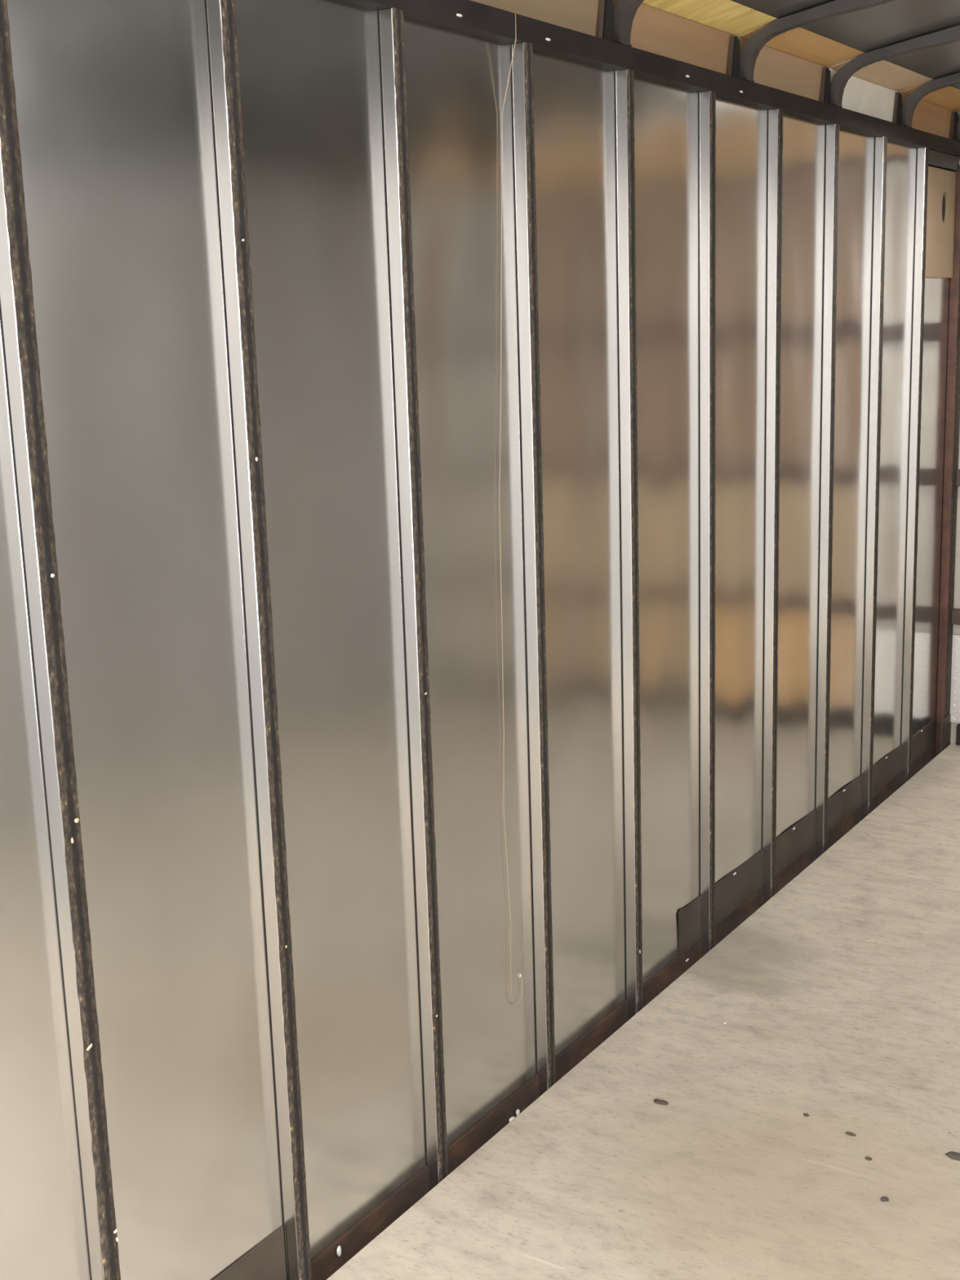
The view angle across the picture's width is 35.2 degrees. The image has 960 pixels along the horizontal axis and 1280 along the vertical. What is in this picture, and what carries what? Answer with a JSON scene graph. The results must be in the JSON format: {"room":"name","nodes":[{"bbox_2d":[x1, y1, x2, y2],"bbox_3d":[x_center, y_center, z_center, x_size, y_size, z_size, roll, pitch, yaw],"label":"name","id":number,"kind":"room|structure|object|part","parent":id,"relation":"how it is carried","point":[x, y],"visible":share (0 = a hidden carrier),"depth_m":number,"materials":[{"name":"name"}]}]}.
{"room":"cargo space","nodes":[
{"label":"cargo space","id":0,"kind":"room"},
{"bbox_2d":[0,0,959,1279],"bbox_3d":[0.154,-0.116,3.079,0.013,2.135,5.580,6,14,32],"label":"wall","id":1,"kind":"structure","parent":0,"point":[113,98],"depth_m":2.55,"materials":[{"name":"metal"}]},
{"bbox_2d":[0,0,120,1279],"bbox_3d":[-0.550,0.169,1.982,0.030,2.101,0.031,6,14,32],"label":"wall post","id":2,"kind":"object","parent":1,"relation":"attached to","point":[16,296],"visible":1,"depth_m":1.94,"materials":[{"name":"metal"}]},
{"bbox_2d":[213,1226,286,1279],"bbox_3d":[-0.669,1.149,1.976,0.003,0.142,1.283,6,14,32],"label":"kick plate","id":3,"kind":"object","parent":1,"relation":"attached to","point":[266,1260],"visible":1,"depth_m":2.45,"materials":[{"name":"metal"}]},
{"bbox_2d":[205,0,311,1279],"bbox_3d":[-0.331,0.092,2.315,0.030,2.101,0.031,6,14,32],"label":"wall post","id":4,"kind":"object","parent":1,"relation":"attached to","point":[220,14],"visible":1,"depth_m":2.27,"materials":[{"name":"silver metal"}]},
{"bbox_2d":[378,7,448,1191],"bbox_3d":[-0.111,0.015,2.648,0.030,2.101,0.031,6,14,32],"label":"wall post","id":5,"kind":"object","parent":1,"relation":"attached to","point":[393,64],"visible":0.95,"depth_m":2.61,"materials":[{"name":"silver metal"}]},
{"bbox_2d":[498,13,523,1004],"bbox_3d":[0.056,-0.189,2.890,0.082,1.899,0.022,-11,15,-36],"label":"string","id":6,"kind":"object","parent":1,"relation":"hanging from","point":[515,13],"visible":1,"depth_m":2.85,"materials":[{"name":"beige"}]},
{"bbox_2d":[511,41,555,1097],"bbox_3d":[0.109,-0.062,2.981,0.030,2.101,0.031,6,14,32],"label":"wall post","id":7,"kind":"object","parent":1,"relation":"attached to","point":[522,87],"visible":0.94,"depth_m":2.94,"materials":[{"name":"silver metal"}]},
{"bbox_2d":[470,0,599,36],"bbox_3d":[0.102,-1.200,2.822,0.007,0.102,0.602,6,14,32],"label":"board","id":8,"kind":"object","parent":1,"relation":"attached to","point":[580,15],"visible":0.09,"depth_m":2.90,"materials":[{"name":"brown wood"}]},
{"bbox_2d":[311,742,936,1279],"bbox_3d":[0.206,0.932,3.286,0.041,0.087,5.579,6,14,32],"label":"baseboard","id":9,"kind":"structure","parent":1,"relation":"attached to","point":[323,1266],"depth_m":3.26,"materials":[{"name":"wood"}]},
{"bbox_2d":[336,1245,341,1257],"bbox_3d":[-0.243,1.057,2.617,0.007,0.022,0.012,6,14,32],"label":"scrap","id":10,"kind":"object","parent":9,"relation":"on","point":[339,1248],"visible":1,"depth_m":2.61,"materials":[{"name":"silver metal"}]},
{"bbox_2d":[508,1116,515,1122],"bbox_3d":[0.065,0.979,3.090,0.009,0.011,0.020,6,14,32],"label":"scrap","id":11,"kind":"object","parent":9,"relation":"on","point":[511,1118],"visible":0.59,"depth_m":3.08,"materials":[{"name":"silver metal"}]},
{"bbox_2d":[515,1108,519,1115],"bbox_3d":[0.077,0.971,3.108,0.006,0.017,0.013,6,14,32],"label":"scrap","id":12,"kind":"object","parent":9,"relation":"on","point":[517,1112],"visible":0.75,"depth_m":3.11,"materials":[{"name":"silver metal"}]},
{"bbox_2d":[615,68,642,1020],"bbox_3d":[0.328,-0.138,3.315,0.030,2.101,0.031,6,14,32],"label":"wall post","id":13,"kind":"object","parent":1,"relation":"attached to","point":[624,78],"visible":0.91,"depth_m":3.28,"materials":[{"name":"silver metal"}]},
{"bbox_2d":[342,0,959,158],"bbox_3d":[0.137,-1.133,2.856,0.031,0.045,5.579,6,14,32],"label":"top rail","id":14,"kind":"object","parent":1,"relation":"attached to","point":[477,19],"depth_m":3.11,"materials":[{"name":"metal"}]},
{"bbox_2d":[613,0,737,74],"bbox_3d":[0.439,-1.318,3.334,0.007,0.102,0.630,6,14,32],"label":"board","id":15,"kind":"object","parent":1,"relation":"attached to","point":[654,30],"visible":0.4,"depth_m":3.32,"materials":[{"name":"brown wood"}]},
{"bbox_2d":[678,895,700,956],"bbox_3d":[0.522,0.712,3.779,0.005,0.121,0.125,6,14,32],"label":"kick plate","id":16,"kind":"object","parent":1,"relation":"attached to","point":[689,917],"depth_m":3.78,"materials":[{"name":"black metal"}]},
{"bbox_2d":[698,90,715,957],"bbox_3d":[0.548,-0.215,3.648,0.030,2.101,0.031,6,14,32],"label":"wall post","id":17,"kind":"object","parent":1,"relation":"attached to","point":[707,100],"visible":0.92,"depth_m":3.61,"materials":[{"name":"silver metal"}]},
{"bbox_2d":[642,0,777,36],"bbox_3d":[0.479,-1.378,3.294,0.108,0.029,0.630,6,14,32],"label":"board","id":18,"kind":"object","parent":1,"relation":"attached to","point":[728,16],"visible":1,"depth_m":3.37,"materials":[{"name":"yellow wood"}]},
{"bbox_2d":[715,848,763,926],"bbox_3d":[0.692,0.655,4.037,0.005,0.116,0.316,6,14,32],"label":"kick plate","id":19,"kind":"object","parent":1,"relation":"attached to","point":[740,886],"depth_m":4.03,"materials":[{"name":"black metal"}]},
{"bbox_2d":[762,108,782,904],"bbox_3d":[0.768,-0.292,3.981,0.030,2.101,0.031,6,14,32],"label":"wall post","id":20,"kind":"object","parent":1,"relation":"attached to","point":[775,142],"visible":0.93,"depth_m":3.95,"materials":[{"name":"silver metal"}]},
{"bbox_2d":[737,37,826,101],"bbox_3d":[0.776,-1.436,3.846,0.007,0.102,0.602,6,14,32],"label":"board","id":21,"kind":"object","parent":1,"relation":"attached to","point":[775,68],"visible":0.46,"depth_m":3.85,"materials":[{"name":"brown wood"}]},
{"bbox_2d":[775,808,816,875],"bbox_3d":[0.913,0.580,4.373,0.005,0.111,0.313,6,14,32],"label":"kick plate","id":22,"kind":"object","parent":1,"relation":"attached to","point":[791,844],"depth_m":4.36,"materials":[{"name":"black metal"}]},
{"bbox_2d":[737,23,864,67],"bbox_3d":[0.817,-1.496,3.805,0.108,0.029,0.602,6,14,32],"label":"board","id":23,"kind":"object","parent":1,"relation":"attached to","point":[800,42],"visible":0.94,"depth_m":3.83,"materials":[{"name":"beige wood"}]},
{"bbox_2d":[815,123,839,859],"bbox_3d":[0.987,-0.368,4.314,0.030,2.101,0.031,6,14,32],"label":"wall post","id":24,"kind":"object","parent":1,"relation":"attached to","point":[832,131],"visible":0.94,"depth_m":4.28,"materials":[{"name":"silver metal"}]},
{"bbox_2d":[827,774,862,832],"bbox_3d":[1.134,0.505,4.710,0.005,0.106,0.305,6,14,32],"label":"kick plate","id":25,"kind":"object","parent":1,"relation":"attached to","point":[842,804],"depth_m":4.70,"materials":[{"name":"black metal"}]},
{"bbox_2d":[829,68,899,122],"bbox_3d":[1.108,-1.552,4.349,0.007,0.102,0.609,6,14,32],"label":"board","id":26,"kind":"object","parent":1,"relation":"attached to","point":[860,95],"visible":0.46,"depth_m":4.36,"materials":[{"name":"beige wood"}]},
{"bbox_2d":[861,136,887,820],"bbox_3d":[1.207,-0.445,4.647,0.030,2.101,0.031,6,14,32],"label":"wall post","id":27,"kind":"object","parent":1,"relation":"attached to","point":[881,142],"visible":0.91,"depth_m":4.62,"materials":[{"name":"silver metal"}]},
{"bbox_2d":[828,56,933,92],"bbox_3d":[1.148,-1.612,4.309,0.108,0.029,0.609,6,14,32],"label":"board","id":28,"kind":"object","parent":1,"relation":"attached to","point":[884,73],"visible":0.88,"depth_m":4.34,"materials":[{"name":"brown wood"}]},
{"bbox_2d":[871,745,901,795],"bbox_3d":[1.356,0.430,5.046,0.005,0.101,0.299,6,14,32],"label":"kick plate","id":29,"kind":"object","parent":1,"relation":"attached to","point":[884,771],"depth_m":5.04,"materials":[{"name":"black metal"}]},
{"bbox_2d":[901,146,928,786],"bbox_3d":[1.427,-0.522,4.981,0.030,2.101,0.031,6,14,32],"label":"wall post","id":30,"kind":"object","parent":1,"relation":"attached to","point":[922,153],"visible":0.95,"depth_m":4.95,"materials":[{"name":"silver metal"}]},
{"bbox_2d":[911,719,936,763],"bbox_3d":[1.576,0.356,5.381,0.005,0.096,0.286,6,14,32],"label":"kick plate","id":31,"kind":"object","parent":1,"relation":"attached to","point":[922,741],"depth_m":5.38,"materials":[{"name":"black metal"}]},
{"bbox_2d":[901,93,955,138],"bbox_3d":[1.435,-1.666,4.846,0.007,0.102,0.587,6,14,32],"label":"board","id":32,"kind":"object","parent":1,"relation":"attached to","point":[927,117],"visible":0.53,"depth_m":4.86,"materials":[{"name":"orange wood"}]},
{"bbox_2d":[900,82,959,111],"bbox_3d":[1.476,-1.726,4.805,0.108,0.029,0.587,6,14,32],"label":"board","id":33,"kind":"object","parent":1,"relation":"attached to","point":[948,97],"visible":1,"depth_m":4.79,"materials":[{"name":"orange wood"}]},
{"bbox_2d":[924,165,955,277],"bbox_3d":[1.503,-1.369,4.979,0.011,0.345,0.363,6,14,32],"label":"board","id":34,"kind":"object","parent":1,"relation":"attached to","point":[941,184],"visible":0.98,"depth_m":4.99,"materials":[{"name":"brown wood"}]},
{"bbox_2d":[928,148,959,171],"bbox_3d":[1.502,-1.565,4.937,0.017,0.046,0.375,6,14,32],"label":"cabinet filler","id":35,"kind":"object","parent":1,"relation":"attached to","point":[935,158],"visible":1,"depth_m":4.94,"materials":[{"name":"metal"}]},
{"bbox_2d":[935,164,959,756],"bbox_3d":[1.660,-0.590,5.333,0.032,2.075,0.074,6,14,32],"label":"post","id":36,"kind":"object","parent":1,"relation":"attached to","point":[952,417],"visible":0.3,"depth_m":5.32,"materials":[{"name":"brown metal"}]},
{"bbox_2d":[940,713,951,752],"bbox_3d":[1.692,0.343,5.500,0.004,0.130,0.118,6,14,32],"label":"plate","id":37,"kind":"object","parent":36,"relation":"attached to","point":[945,730],"visible":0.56,"depth_m":5.49,"materials":[{"name":"black metal"}]},
{"bbox_2d":[326,742,959,1279],"bbox_3d":[1.175,1.016,2.667,2.260,0.035,5.580,6,14,32],"label":"floor","id":38,"kind":"structure","parent":0,"point":[837,998],"depth_m":2.99,"materials":[{"name":"beige concrete"}]},
{"bbox_2d":[653,1098,668,1105],"bbox_3d":[0.367,0.937,3.072,0.032,0.006,0.018,6,14,32],"label":"crumb","id":39,"kind":"object","parent":38,"relation":"on","point":[656,1100],"visible":1,"depth_m":3.07,"materials":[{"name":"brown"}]},
{"bbox_2d":[845,1131,855,1136],"bbox_3d":[0.718,0.956,2.930,0.021,0.006,0.008,6,14,32],"label":"crumb","id":40,"kind":"object","parent":38,"relation":"on","point":[846,1132],"visible":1,"depth_m":2.93,"materials":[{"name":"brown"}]},
{"bbox_2d":[865,1155,872,1160],"bbox_3d":[0.730,0.974,2.843,0.014,0.006,0.008,6,14,32],"label":"crumb","id":41,"kind":"object","parent":38,"relation":"on","point":[868,1157],"visible":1,"depth_m":2.84,"materials":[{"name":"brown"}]},
{"bbox_2d":[880,1196,888,1201],"bbox_3d":[0.725,1.002,2.711,0.016,0.006,0.013,6,14,32],"label":"crumb","id":42,"kind":"object","parent":38,"relation":"on","point":[882,1198],"visible":1,"depth_m":2.71,"materials":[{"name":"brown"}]},
{"bbox_2d":[944,1151,959,1160],"bbox_3d":[0.897,0.969,2.841,0.029,0.006,0.040,-10,14,-33],"label":"crumb","id":43,"kind":"object","parent":38,"relation":"on","point":[953,1155],"visible":1,"depth_m":2.84,"materials":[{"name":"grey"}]},
{"bbox_2d":[730,0,959,89],"bbox_3d":[1.087,-1.233,2.207,2.100,0.101,5.580,6,14,32],"label":"ceiling","id":44,"kind":"structure","parent":0,"point":[897,21],"depth_m":3.76,"materials":[{"name":"grey"}]},
{"bbox_2d":[595,0,644,46],"bbox_3d":[1.221,-1.212,2.422,2.299,0.221,0.104,6,14,32],"label":"bow","id":45,"kind":"object","parent":44,"relation":"attached to","point":[615,26],"visible":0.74,"depth_m":3.04,"materials":[{"name":"metal"}]},
{"bbox_3d":[0.253,-1.249,3.036,0.009,0.092,0.042,6,14,32],"label":"clip plate","id":46,"kind":"part","parent":45,"relation":"part of","materials":[{"name":"grey metal"}]},
{"bbox_3d":[0.284,-1.208,3.073,0.026,0.004,0.052,6,14,32],"label":"foot plate","id":47,"kind":"part","parent":45,"relation":"part of","materials":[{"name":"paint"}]},
{"bbox_2d":[725,0,895,82],"bbox_3d":[1.566,-1.333,2.946,2.299,0.221,0.104,6,14,32],"label":"bow","id":48,"kind":"object","parent":44,"relation":"attached to","point":[741,64],"visible":0.86,"depth_m":3.52,"materials":[{"name":"metal"}]},
{"bbox_3d":[0.598,-1.370,3.559,0.009,0.092,0.042,6,14,32],"label":"clip plate","id":49,"kind":"part","parent":48,"relation":"part of","materials":[{"name":"grey metal"}]},
{"bbox_2d":[818,25,959,107],"bbox_3d":[1.896,-1.448,3.446,2.299,0.221,0.104,6,14,32],"label":"bow","id":50,"kind":"object","parent":44,"relation":"attached to","point":[831,92],"visible":0.86,"depth_m":4.01,"materials":[{"name":"metal"}]},
{"bbox_3d":[0.928,-1.485,4.059,0.009,0.092,0.042,6,14,32],"label":"clip plate","id":51,"kind":"part","parent":50,"relation":"part of","materials":[{"name":"grey metal"}]},
{"bbox_2d":[892,72,959,127],"bbox_3d":[2.229,-1.564,3.952,2.299,0.221,0.104,6,14,32],"label":"bow","id":52,"kind":"object","parent":44,"relation":"attached to","point":[903,114],"visible":0.84,"depth_m":4.55,"materials":[{"name":"metal"}]},
{"bbox_3d":[1.261,-1.601,4.565,0.009,0.092,0.042,6,14,32],"label":"clip plate","id":53,"kind":"part","parent":52,"relation":"part of","materials":[{"name":"black metal"}]},
{"bbox_2d":[949,111,959,142],"bbox_3d":[2.551,-1.677,4.439,2.299,0.221,0.104,6,14,32],"label":"bow","id":54,"kind":"object","parent":44,"relation":"attached to","point":[954,134],"visible":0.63,"depth_m":5.04,"materials":[{"name":"metal"}]},
{"bbox_3d":[1.583,-1.714,5.053,0.009,0.092,0.042,6,14,32],"label":"clip plate","id":55,"kind":"part","parent":54,"relation":"part of","materials":[{"name":"black metal"}]},
{"bbox_2d":[950,111,959,743],"bbox_3d":[2.637,-0.688,4.726,2.332,2.435,0.020,6,14,32],"label":"wall","id":56,"kind":"structure","parent":0,"point":[956,628],"depth_m":5.43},
{"bbox_2d":[950,635,959,723],"bbox_3d":[1.810,0.150,5.436,0.235,0.325,0.004,6,14,32],"label":"plate","id":57,"kind":"object","parent":56,"relation":"attached to","point":[955,672],"visible":1,"depth_m":5.49,"materials":[{"name":"silver metal"}]},
{"bbox_2d":[951,608,959,624],"bbox_3d":[2.651,0.012,4.838,2.266,0.054,0.024,6,14,32],"label":"bar","id":58,"kind":"object","parent":56,"relation":"attached to","point":[955,612],"visible":1,"depth_m":5.43,"materials":[{"name":"metal"}]},
{"bbox_2d":[955,723,959,745],"bbox_3d":[2.682,0.440,4.925,2.238,0.075,0.030,6,14,32],"label":"baseboard","id":59,"kind":"structure","parent":56,"relation":"attached to","point":[957,734],"depth_m":5.51,"materials":[{"name":"paint"}]},
{"bbox_2d":[955,469,959,485],"bbox_3d":[2.636,-0.476,4.736,2.266,0.057,0.024,6,14,32],"label":"bar","id":60,"kind":"object","parent":56,"relation":"attached to","point":[957,478],"visible":1,"depth_m":5.33,"materials":[{"name":"metal"}]}
]}

